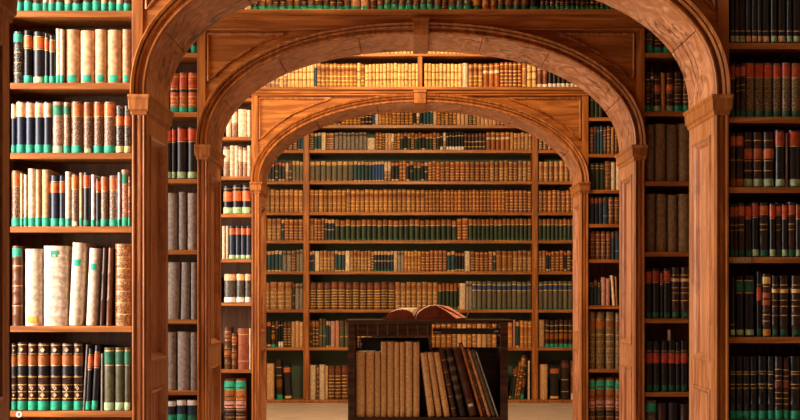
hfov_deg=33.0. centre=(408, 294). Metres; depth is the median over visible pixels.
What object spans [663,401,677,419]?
book
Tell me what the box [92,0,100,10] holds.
book
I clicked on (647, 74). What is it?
book
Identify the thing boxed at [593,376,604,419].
book
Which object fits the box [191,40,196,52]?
book
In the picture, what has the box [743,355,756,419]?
book
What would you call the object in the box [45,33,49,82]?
book
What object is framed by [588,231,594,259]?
book
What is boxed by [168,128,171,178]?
book
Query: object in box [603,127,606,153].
book
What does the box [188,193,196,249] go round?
book
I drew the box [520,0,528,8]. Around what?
book
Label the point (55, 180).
book
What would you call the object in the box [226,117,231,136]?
book
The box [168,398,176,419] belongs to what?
book
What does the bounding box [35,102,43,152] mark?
book
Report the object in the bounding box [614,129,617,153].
book
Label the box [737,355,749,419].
book
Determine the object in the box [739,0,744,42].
book
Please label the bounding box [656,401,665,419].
book
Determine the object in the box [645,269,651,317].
book
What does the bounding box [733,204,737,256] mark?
book
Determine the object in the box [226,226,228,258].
book
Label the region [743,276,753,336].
book
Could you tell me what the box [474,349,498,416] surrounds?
book
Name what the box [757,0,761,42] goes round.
book
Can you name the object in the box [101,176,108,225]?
book
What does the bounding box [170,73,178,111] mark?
book
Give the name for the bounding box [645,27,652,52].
book
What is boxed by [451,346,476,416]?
book
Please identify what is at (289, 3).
book
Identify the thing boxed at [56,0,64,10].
book
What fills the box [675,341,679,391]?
book
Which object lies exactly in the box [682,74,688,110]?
book
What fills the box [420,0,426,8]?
book
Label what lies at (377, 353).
book
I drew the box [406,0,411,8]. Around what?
book
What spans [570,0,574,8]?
book
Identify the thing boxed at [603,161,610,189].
book
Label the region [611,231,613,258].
book
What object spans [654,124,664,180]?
book
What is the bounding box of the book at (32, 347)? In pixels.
[28,342,41,410]
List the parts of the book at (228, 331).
title panel, title panel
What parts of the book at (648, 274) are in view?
title panel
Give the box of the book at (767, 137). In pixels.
[762,132,773,186]
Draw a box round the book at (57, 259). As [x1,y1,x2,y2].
[44,246,72,325]
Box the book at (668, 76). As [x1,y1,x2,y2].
[665,73,672,110]
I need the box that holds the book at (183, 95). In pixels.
[179,73,187,111]
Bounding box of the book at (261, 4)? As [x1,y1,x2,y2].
[258,0,265,8]
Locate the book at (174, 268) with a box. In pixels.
[168,262,181,318]
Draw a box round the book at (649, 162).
[645,125,653,180]
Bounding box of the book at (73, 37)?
[66,29,80,82]
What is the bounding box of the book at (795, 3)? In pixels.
[792,0,799,42]
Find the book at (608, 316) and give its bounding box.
[604,312,613,368]
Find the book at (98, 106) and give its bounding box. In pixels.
[94,102,103,152]
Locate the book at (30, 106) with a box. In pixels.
[26,102,34,152]
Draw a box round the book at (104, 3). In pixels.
[101,0,108,10]
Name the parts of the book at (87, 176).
title panel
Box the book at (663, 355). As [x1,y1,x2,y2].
[658,340,667,391]
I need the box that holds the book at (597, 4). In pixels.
[595,0,599,8]
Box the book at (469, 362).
[465,349,486,416]
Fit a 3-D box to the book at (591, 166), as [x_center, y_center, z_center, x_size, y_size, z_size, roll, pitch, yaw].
[1.401,-0.905,10.410,0.042,0.206,0.170,0,0,0]
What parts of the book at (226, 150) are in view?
title panel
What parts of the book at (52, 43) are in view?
title panel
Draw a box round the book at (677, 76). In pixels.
[673,72,681,110]
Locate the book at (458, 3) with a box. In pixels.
[455,0,462,8]
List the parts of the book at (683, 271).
title panel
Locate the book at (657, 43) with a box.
[653,34,661,52]
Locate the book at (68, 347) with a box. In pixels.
[62,342,76,410]
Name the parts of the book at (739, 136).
title panel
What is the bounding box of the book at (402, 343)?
[400,341,404,416]
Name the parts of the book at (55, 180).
title panel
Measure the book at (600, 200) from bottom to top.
0.206 m
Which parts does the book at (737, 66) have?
title panel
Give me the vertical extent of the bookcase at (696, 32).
4.150 m
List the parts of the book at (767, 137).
title panel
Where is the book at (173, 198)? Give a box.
[168,193,178,249]
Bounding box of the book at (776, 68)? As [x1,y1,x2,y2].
[772,63,780,116]
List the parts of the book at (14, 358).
title panel, title panel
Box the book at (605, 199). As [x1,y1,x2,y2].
[602,197,607,223]
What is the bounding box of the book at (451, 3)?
[448,0,454,8]
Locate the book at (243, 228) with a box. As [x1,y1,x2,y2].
[241,226,245,258]
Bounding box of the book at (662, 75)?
[660,73,664,110]
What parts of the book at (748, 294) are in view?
title panel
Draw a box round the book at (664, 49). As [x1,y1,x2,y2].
[662,42,669,52]
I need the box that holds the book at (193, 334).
[191,332,196,389]
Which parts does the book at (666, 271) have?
title panel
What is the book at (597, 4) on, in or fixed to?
on the bookcase at (601, 52)
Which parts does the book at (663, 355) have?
title panel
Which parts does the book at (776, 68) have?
title panel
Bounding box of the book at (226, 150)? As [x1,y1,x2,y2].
[223,147,229,175]
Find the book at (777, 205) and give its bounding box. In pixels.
[775,203,780,256]
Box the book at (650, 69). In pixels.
[646,67,652,110]
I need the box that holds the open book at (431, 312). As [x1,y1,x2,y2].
[382,304,471,319]
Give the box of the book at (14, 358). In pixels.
[11,343,17,410]
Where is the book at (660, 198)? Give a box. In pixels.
[656,194,665,251]
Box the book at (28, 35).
[24,30,32,82]
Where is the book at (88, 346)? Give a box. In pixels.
[83,343,96,410]
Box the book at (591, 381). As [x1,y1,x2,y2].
[588,377,594,419]
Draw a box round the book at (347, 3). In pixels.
[343,0,350,8]
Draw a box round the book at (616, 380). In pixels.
[614,377,618,419]
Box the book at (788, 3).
[785,0,791,42]
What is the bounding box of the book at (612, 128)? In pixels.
[611,127,613,153]
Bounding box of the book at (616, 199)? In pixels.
[614,197,618,223]
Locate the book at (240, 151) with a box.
[238,147,242,175]
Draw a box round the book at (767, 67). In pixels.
[763,63,771,116]
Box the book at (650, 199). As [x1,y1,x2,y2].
[645,194,655,251]
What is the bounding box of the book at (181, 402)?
[177,397,188,419]
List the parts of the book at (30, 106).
title panel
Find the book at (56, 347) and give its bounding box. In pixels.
[50,342,65,410]
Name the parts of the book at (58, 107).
title panel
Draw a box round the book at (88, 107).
[83,102,93,152]
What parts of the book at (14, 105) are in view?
title panel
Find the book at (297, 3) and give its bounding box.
[294,0,300,8]
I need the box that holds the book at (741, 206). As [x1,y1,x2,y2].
[737,203,744,256]
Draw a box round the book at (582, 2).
[580,0,584,8]
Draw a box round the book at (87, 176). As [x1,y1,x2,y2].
[83,172,94,225]
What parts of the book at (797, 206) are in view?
title panel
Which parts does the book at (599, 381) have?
title panel, title panel, title panel, title panel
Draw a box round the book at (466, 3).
[463,0,470,8]
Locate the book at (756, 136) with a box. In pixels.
[752,132,761,186]
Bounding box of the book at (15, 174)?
[12,171,27,225]
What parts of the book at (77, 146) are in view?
title panel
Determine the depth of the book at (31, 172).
5.84 m
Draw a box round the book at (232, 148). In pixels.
[230,146,234,175]
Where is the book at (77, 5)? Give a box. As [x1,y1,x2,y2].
[72,0,82,10]
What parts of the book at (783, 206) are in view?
title panel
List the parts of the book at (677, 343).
title panel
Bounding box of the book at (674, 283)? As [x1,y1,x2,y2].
[670,267,678,317]
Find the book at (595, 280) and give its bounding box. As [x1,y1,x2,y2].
[591,279,596,304]
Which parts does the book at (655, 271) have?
title panel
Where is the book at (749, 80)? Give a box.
[745,63,753,116]
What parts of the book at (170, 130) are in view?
title panel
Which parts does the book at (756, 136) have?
title panel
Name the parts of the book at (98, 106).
title panel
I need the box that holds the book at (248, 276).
[245,273,251,301]
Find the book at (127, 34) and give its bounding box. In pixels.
[123,29,131,82]
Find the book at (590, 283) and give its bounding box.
[588,281,593,304]
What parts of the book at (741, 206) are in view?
title panel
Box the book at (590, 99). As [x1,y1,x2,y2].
[588,96,593,116]
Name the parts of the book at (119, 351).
title panel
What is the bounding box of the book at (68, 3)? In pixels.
[64,0,72,10]
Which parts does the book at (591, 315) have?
title panel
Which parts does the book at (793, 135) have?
title panel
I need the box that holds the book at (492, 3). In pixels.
[489,0,496,8]
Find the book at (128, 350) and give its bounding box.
[125,346,131,410]
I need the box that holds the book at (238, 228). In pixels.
[236,226,240,258]
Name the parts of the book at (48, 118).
title panel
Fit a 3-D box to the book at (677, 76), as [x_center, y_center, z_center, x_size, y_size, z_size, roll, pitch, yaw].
[1.549,-1.170,7.861,0.050,0.230,0.172,0,0,0]
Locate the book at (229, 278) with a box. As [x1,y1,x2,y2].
[224,273,235,301]
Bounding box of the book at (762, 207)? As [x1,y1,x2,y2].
[758,202,767,256]
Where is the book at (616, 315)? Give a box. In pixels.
[614,313,618,368]
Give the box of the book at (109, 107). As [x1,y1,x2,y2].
[104,102,120,152]
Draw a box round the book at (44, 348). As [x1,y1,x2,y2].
[38,342,53,410]
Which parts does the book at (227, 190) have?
title panel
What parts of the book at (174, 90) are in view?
title panel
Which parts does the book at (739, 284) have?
title panel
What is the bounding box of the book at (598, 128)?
[597,127,599,153]
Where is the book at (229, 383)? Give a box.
[224,378,235,419]
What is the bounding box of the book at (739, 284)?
[729,276,743,336]
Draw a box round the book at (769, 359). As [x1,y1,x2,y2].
[764,355,773,419]
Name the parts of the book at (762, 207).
title panel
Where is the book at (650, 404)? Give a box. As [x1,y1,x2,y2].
[645,398,655,419]
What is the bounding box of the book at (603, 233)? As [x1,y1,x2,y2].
[600,231,605,258]
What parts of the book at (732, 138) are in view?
title panel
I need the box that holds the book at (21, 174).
[20,173,25,225]
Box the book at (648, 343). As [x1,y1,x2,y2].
[645,340,652,391]
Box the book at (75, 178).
[71,174,78,225]
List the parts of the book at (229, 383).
title panel, title panel, title panel, title panel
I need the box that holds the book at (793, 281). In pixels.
[788,276,799,336]
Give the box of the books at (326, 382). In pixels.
[221,51,688,419]
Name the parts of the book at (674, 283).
title panel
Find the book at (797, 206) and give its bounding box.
[795,204,799,256]
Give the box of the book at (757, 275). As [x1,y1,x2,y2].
[747,272,760,336]
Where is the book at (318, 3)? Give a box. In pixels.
[315,0,322,8]
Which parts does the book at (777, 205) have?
title panel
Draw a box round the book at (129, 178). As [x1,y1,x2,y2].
[128,177,131,225]
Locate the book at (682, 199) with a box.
[677,194,688,251]
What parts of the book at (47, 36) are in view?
title panel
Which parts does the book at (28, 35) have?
title panel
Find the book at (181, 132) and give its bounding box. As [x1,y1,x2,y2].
[176,127,187,178]
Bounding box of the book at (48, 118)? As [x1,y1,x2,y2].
[44,102,52,152]
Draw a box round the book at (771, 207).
[768,203,774,256]
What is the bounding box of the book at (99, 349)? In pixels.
[91,344,108,410]
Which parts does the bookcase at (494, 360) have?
frame, drawer, panel, cross rail, frame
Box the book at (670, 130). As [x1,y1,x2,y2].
[665,125,676,180]
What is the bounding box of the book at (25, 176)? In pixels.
[24,175,27,225]
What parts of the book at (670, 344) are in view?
title panel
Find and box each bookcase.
[0,0,17,419]
[10,0,799,419]
[168,0,688,419]
[221,52,618,419]
[266,112,572,402]
[345,319,512,419]
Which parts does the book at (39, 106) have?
title panel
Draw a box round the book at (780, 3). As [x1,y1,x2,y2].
[777,0,784,42]
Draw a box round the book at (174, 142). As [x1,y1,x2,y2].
[172,128,176,178]
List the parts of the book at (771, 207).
title panel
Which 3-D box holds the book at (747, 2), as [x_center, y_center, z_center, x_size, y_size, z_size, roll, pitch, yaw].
[1.468,-1.221,5.917,0.021,0.268,0.172,0,0,0]
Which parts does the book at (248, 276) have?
title panel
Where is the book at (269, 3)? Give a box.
[266,0,272,8]
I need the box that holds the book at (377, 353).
[375,351,380,416]
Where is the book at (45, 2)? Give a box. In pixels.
[43,0,48,10]
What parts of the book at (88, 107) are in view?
title panel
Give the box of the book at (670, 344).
[666,340,674,391]
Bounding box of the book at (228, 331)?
[224,327,233,368]
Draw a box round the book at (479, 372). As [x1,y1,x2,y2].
[470,349,495,416]
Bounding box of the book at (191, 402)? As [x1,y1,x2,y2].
[187,397,196,419]
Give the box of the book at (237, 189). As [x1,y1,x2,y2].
[232,185,241,213]
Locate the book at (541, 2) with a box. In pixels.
[539,0,544,8]
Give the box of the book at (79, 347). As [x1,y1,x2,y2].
[74,342,90,410]
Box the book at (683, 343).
[675,340,686,391]
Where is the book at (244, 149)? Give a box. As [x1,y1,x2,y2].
[243,148,246,175]
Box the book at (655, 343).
[652,340,658,391]
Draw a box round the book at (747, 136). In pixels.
[743,132,751,186]
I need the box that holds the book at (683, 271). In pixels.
[679,267,688,317]
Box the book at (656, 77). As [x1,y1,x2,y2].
[653,74,660,110]
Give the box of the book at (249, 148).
[247,146,251,175]
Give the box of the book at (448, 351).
[444,347,465,416]
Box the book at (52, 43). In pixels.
[49,35,55,82]
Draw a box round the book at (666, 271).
[659,268,670,317]
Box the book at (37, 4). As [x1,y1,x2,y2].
[33,0,42,10]
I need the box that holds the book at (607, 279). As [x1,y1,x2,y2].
[606,278,609,304]
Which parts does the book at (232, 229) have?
title panel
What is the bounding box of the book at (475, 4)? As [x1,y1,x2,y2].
[471,0,481,8]
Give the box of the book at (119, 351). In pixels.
[115,346,130,410]
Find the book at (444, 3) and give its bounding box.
[441,0,447,8]
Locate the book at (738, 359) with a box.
[730,355,742,419]
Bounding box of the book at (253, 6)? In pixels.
[251,2,257,8]
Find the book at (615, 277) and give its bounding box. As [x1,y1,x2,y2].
[613,276,617,304]
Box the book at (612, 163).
[611,162,614,189]
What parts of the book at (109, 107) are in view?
title panel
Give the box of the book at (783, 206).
[781,204,786,256]
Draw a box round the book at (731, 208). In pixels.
[729,204,733,256]
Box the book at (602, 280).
[598,277,605,304]
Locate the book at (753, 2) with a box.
[751,0,756,42]
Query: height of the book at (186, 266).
0.328 m
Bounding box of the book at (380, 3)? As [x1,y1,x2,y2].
[377,0,383,8]
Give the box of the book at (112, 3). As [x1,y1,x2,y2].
[108,0,115,10]
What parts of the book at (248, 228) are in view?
title panel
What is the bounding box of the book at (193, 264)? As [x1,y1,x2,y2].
[191,262,196,318]
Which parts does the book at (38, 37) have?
title panel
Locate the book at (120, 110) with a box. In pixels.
[116,106,124,152]
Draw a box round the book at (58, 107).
[52,102,63,152]
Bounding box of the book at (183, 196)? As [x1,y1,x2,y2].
[179,192,187,249]
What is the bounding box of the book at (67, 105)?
[64,102,71,152]
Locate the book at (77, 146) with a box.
[71,102,83,152]
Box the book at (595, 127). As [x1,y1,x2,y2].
[594,126,596,153]
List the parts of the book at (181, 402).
title panel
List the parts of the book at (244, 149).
title panel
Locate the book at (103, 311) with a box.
[100,248,108,325]
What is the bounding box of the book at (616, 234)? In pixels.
[614,231,618,258]
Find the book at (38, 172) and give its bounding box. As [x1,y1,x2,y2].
[36,169,41,225]
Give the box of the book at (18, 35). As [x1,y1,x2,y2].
[14,31,23,82]
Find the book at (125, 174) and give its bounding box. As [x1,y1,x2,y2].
[121,170,131,225]
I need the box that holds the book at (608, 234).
[606,231,610,258]
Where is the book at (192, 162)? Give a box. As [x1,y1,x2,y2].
[188,127,196,178]
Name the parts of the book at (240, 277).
title panel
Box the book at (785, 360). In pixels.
[782,356,788,419]
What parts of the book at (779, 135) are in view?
title panel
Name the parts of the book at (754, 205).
title panel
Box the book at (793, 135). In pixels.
[785,130,799,186]
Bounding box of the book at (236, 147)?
[235,146,238,175]
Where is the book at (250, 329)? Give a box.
[249,328,251,368]
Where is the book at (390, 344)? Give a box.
[387,341,393,416]
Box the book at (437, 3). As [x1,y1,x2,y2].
[434,0,440,8]
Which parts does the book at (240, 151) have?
title panel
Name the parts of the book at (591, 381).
title panel, title panel, title panel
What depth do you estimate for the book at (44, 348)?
5.83 m
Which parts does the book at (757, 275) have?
title panel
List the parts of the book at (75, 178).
title panel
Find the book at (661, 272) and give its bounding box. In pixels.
[659,271,662,317]
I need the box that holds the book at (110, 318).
[106,248,114,325]
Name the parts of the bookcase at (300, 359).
shelf, shelf, shelf, shelf, shelf, shelf, shelf, shelf, shelf, shelf, shelf, shelf, shelf, shelf, shelf, shelf, shelf, shelf, shelf, shelf, shelf, shelf, shelf, shelf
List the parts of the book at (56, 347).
title panel, title panel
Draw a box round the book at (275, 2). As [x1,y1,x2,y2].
[272,0,278,8]
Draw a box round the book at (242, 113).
[238,109,246,136]
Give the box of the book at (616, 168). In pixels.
[615,162,618,189]
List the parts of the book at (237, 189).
title panel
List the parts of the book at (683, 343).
title panel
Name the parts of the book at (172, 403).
title panel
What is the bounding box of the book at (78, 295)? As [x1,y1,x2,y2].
[69,242,94,325]
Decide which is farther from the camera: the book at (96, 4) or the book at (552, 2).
the book at (552, 2)
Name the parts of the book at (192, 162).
title panel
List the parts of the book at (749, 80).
title panel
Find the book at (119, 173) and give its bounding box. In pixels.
[118,172,120,225]
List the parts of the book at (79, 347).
title panel, title panel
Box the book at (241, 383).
[236,378,247,419]
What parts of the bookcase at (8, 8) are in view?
panel moulding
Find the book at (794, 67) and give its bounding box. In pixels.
[790,63,799,116]
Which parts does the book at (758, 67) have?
title panel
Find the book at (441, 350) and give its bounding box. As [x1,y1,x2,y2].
[438,347,456,416]
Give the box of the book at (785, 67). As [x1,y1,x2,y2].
[781,63,789,116]
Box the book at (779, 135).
[772,130,784,186]
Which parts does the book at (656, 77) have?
title panel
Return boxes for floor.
[266,403,572,419]
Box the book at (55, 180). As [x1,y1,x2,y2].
[51,176,59,225]
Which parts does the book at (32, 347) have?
title panel, title panel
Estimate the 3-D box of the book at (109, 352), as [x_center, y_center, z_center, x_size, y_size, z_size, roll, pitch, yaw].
[-1.297,0.363,5.916,0.046,0.272,0.172,0,0,0]
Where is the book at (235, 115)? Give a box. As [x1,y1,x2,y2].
[232,110,237,136]
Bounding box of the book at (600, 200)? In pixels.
[598,197,602,223]
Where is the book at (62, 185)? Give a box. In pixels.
[59,176,65,225]
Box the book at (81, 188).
[79,173,83,225]
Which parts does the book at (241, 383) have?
title panel, title panel, title panel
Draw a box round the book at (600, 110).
[598,104,602,116]
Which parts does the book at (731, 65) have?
title panel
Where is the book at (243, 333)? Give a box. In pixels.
[238,328,248,368]
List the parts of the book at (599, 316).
title panel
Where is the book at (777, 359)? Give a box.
[768,355,781,419]
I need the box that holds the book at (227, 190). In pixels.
[223,186,232,213]
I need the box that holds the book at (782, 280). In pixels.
[778,276,787,336]
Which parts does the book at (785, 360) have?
title panel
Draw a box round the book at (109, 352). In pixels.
[104,346,120,410]
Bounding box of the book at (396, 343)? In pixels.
[394,341,399,416]
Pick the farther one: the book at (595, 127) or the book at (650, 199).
the book at (595, 127)
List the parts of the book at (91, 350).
title panel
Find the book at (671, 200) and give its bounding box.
[666,195,676,251]
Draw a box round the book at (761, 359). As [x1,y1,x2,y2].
[748,354,766,419]
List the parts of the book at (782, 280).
title panel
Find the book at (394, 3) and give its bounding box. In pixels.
[391,0,397,8]
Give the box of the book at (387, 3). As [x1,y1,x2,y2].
[384,0,390,8]
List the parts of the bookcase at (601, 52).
shelf, shelf, shelf, shelf, panel, shelf, shelf, panel moulding, panel moulding, panel moulding, panel, shelf, panel moulding, panel moulding, panel moulding, shelf, shelf, shelf, shelf, shelf, shelf, panel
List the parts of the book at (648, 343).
title panel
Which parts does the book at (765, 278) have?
title panel, title panel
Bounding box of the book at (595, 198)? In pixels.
[594,197,597,223]
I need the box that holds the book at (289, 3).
[286,0,293,8]
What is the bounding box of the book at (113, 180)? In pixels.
[109,176,117,225]
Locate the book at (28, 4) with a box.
[24,0,32,10]
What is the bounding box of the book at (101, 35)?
[95,29,107,82]
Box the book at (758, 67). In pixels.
[754,63,762,116]
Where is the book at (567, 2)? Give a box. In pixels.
[565,0,569,8]
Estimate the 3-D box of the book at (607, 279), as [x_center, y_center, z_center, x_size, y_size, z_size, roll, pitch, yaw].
[1.521,-0.024,10.410,0.027,0.206,0.170,0,0,0]
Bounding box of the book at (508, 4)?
[504,0,512,8]
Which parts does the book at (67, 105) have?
title panel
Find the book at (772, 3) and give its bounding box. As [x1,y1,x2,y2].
[769,0,776,42]
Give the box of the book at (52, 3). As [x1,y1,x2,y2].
[48,0,55,10]
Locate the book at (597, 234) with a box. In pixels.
[595,231,600,258]
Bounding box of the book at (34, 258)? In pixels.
[25,249,43,325]
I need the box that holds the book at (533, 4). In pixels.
[528,0,539,8]
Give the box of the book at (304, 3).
[300,0,307,8]
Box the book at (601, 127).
[600,126,602,153]
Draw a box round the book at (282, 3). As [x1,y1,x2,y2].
[279,0,285,8]
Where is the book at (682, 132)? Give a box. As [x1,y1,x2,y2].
[677,124,688,180]
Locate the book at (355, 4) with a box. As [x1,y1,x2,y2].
[350,0,360,8]
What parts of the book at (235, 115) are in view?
title panel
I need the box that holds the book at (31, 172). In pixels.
[28,169,36,225]
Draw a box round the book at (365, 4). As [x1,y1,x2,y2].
[361,0,369,8]
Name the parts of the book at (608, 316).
title panel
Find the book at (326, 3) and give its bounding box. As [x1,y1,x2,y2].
[323,0,329,8]
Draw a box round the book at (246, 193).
[242,185,251,213]
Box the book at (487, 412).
[466,348,489,416]
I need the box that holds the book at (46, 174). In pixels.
[42,170,58,225]
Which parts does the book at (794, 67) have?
title panel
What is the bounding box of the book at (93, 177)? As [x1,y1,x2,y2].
[91,175,100,225]
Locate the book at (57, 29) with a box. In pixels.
[56,28,59,82]
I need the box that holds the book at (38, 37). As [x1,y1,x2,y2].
[33,31,44,82]
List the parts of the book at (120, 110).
title panel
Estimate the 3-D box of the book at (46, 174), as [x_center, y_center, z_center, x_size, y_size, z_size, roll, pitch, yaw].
[-1.572,-0.419,5.920,0.038,0.246,0.171,0,0,0]
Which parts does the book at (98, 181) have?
title panel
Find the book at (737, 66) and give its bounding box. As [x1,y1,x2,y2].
[735,64,739,116]
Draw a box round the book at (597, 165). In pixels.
[595,163,599,189]
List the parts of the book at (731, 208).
title panel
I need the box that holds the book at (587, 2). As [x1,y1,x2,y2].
[585,0,589,8]
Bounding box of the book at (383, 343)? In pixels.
[381,341,386,416]
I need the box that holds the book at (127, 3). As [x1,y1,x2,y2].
[124,0,131,10]
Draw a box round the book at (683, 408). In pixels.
[678,402,688,419]
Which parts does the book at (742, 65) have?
title panel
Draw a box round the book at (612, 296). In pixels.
[608,275,614,304]
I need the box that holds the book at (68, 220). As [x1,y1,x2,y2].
[65,172,77,225]
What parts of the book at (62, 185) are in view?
title panel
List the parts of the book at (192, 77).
title panel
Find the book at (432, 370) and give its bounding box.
[427,351,441,416]
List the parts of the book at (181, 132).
title panel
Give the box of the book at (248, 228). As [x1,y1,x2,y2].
[246,226,251,258]
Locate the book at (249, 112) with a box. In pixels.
[247,110,251,136]
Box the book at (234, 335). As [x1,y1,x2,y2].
[232,333,237,368]
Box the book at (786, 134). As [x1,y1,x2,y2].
[784,133,787,186]
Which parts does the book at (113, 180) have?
title panel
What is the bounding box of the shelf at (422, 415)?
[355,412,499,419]
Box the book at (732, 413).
[729,355,735,419]
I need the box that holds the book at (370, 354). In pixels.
[366,350,374,416]
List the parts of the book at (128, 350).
title panel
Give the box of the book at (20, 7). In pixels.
[17,0,23,10]
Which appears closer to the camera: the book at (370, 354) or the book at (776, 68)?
the book at (776, 68)
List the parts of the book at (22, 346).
title panel, title panel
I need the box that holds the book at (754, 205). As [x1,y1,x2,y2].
[747,202,757,256]
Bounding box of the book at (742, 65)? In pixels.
[740,63,745,116]
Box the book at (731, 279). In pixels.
[729,277,734,336]
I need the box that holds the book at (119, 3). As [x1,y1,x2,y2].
[116,0,123,10]
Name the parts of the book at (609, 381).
title panel, title panel, title panel, title panel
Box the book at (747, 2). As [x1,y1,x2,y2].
[745,0,750,42]
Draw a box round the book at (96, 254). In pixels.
[86,248,102,325]
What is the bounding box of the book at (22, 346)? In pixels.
[18,341,36,410]
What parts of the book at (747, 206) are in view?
title panel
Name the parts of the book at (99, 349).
title panel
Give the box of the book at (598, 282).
[597,281,599,304]
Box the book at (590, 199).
[588,197,593,223]
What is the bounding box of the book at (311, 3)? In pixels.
[307,0,314,8]
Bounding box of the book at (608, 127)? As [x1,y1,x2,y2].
[607,126,610,153]
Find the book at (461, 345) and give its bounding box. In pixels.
[458,342,483,416]
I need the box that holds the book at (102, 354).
[101,353,103,410]
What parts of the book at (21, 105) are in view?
title panel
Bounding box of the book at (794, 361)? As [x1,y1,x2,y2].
[780,355,799,419]
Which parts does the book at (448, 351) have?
title panel, title panel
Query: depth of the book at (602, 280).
10.33 m
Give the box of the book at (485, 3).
[482,0,488,8]
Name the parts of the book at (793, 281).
title panel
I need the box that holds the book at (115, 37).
[108,30,122,82]
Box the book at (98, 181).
[96,179,100,225]
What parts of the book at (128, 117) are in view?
title panel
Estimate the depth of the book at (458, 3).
7.78 m
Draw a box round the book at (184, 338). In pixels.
[178,331,193,389]
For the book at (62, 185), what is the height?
0.220 m
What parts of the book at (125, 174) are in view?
title panel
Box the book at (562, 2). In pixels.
[560,0,564,8]
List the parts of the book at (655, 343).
title panel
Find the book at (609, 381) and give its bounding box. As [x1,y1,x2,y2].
[604,377,613,419]
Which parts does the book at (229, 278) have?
title panel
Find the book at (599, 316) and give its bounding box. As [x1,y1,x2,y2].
[595,312,604,368]
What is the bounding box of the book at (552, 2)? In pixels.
[550,0,554,8]
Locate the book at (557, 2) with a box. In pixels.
[555,0,559,8]
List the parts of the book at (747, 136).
title panel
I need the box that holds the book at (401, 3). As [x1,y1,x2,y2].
[398,0,404,8]
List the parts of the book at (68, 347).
title panel, title panel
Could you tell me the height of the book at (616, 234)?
0.214 m
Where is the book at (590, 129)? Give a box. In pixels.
[588,127,593,153]
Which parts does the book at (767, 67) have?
title panel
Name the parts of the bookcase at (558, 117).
shelf, shelf, shelf, shelf, shelf, panel, shelf, shelf, panel moulding, panel moulding, panel moulding, panel, shelf, shelf, panel moulding, panel moulding, panel moulding, shelf, shelf, shelf, shelf, shelf, shelf, shelf, panel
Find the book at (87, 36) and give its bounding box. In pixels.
[81,30,94,82]
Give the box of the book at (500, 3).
[497,0,503,8]
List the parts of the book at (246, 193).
title panel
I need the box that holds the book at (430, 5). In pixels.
[427,0,433,8]
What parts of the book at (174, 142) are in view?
title panel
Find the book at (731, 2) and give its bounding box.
[729,0,734,42]
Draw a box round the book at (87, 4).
[83,0,92,10]
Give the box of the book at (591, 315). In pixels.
[588,312,594,368]
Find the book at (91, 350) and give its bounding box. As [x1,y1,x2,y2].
[86,348,94,410]
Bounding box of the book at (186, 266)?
[181,262,190,318]
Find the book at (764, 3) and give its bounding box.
[761,0,768,42]
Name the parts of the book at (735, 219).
title panel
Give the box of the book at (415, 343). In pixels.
[413,341,418,416]
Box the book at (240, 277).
[236,273,244,301]
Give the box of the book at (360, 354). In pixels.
[356,350,366,416]
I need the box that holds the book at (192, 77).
[187,73,196,111]
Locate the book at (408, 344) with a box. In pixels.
[405,340,411,416]
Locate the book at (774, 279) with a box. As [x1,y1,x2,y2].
[770,276,777,336]
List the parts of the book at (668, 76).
title panel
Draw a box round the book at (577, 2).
[575,0,579,8]
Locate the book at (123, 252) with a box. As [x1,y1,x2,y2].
[115,244,131,325]
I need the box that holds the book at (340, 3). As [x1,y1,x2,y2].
[336,0,343,8]
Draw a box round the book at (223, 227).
[222,226,225,258]
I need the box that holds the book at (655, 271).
[651,268,659,317]
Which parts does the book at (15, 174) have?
title panel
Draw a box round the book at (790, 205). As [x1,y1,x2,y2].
[782,202,794,256]
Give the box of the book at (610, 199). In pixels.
[608,197,613,223]
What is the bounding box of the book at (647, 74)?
[645,72,650,110]
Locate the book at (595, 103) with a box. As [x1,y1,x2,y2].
[594,100,597,116]
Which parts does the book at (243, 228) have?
title panel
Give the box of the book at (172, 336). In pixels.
[168,331,177,389]
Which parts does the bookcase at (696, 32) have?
panel, shelf, shelf, shelf, shelf, shelf, shelf, panel, panel moulding, panel moulding, panel moulding, panel moulding, panel moulding, panel moulding, panel, shelf, shelf, shelf, shelf, shelf, panel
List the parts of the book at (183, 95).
title panel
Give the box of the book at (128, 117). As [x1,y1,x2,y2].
[124,106,131,152]
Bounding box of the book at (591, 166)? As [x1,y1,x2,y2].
[588,163,594,189]
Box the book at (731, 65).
[729,63,734,116]
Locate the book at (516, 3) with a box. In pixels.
[513,0,519,8]
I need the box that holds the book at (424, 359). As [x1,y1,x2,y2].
[420,351,434,416]
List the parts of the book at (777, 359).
title panel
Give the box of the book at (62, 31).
[60,29,65,82]
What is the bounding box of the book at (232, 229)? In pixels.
[229,226,235,258]
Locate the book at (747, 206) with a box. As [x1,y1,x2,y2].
[745,204,750,256]
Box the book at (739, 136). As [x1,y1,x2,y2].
[735,133,742,186]
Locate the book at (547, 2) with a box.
[545,0,549,8]
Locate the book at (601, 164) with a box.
[600,163,603,189]
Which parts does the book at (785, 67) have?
title panel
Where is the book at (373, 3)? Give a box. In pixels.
[370,0,376,8]
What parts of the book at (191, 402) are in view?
title panel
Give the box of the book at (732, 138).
[729,133,735,186]
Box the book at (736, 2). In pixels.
[734,0,738,42]
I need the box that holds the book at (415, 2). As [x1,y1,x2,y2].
[413,0,418,8]
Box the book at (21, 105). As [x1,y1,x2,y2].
[17,101,25,152]
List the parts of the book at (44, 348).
title panel, title panel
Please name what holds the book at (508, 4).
on the bookcase at (601, 52)
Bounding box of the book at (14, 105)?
[11,103,16,152]
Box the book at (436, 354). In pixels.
[433,350,449,416]
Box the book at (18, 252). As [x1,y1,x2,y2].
[12,246,34,325]
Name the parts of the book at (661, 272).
title panel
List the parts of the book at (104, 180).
title panel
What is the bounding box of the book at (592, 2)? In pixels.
[590,0,594,8]
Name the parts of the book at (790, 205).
title panel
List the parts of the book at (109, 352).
title panel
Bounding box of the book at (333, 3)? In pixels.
[329,0,336,8]
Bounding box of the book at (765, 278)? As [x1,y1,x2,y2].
[761,274,770,336]

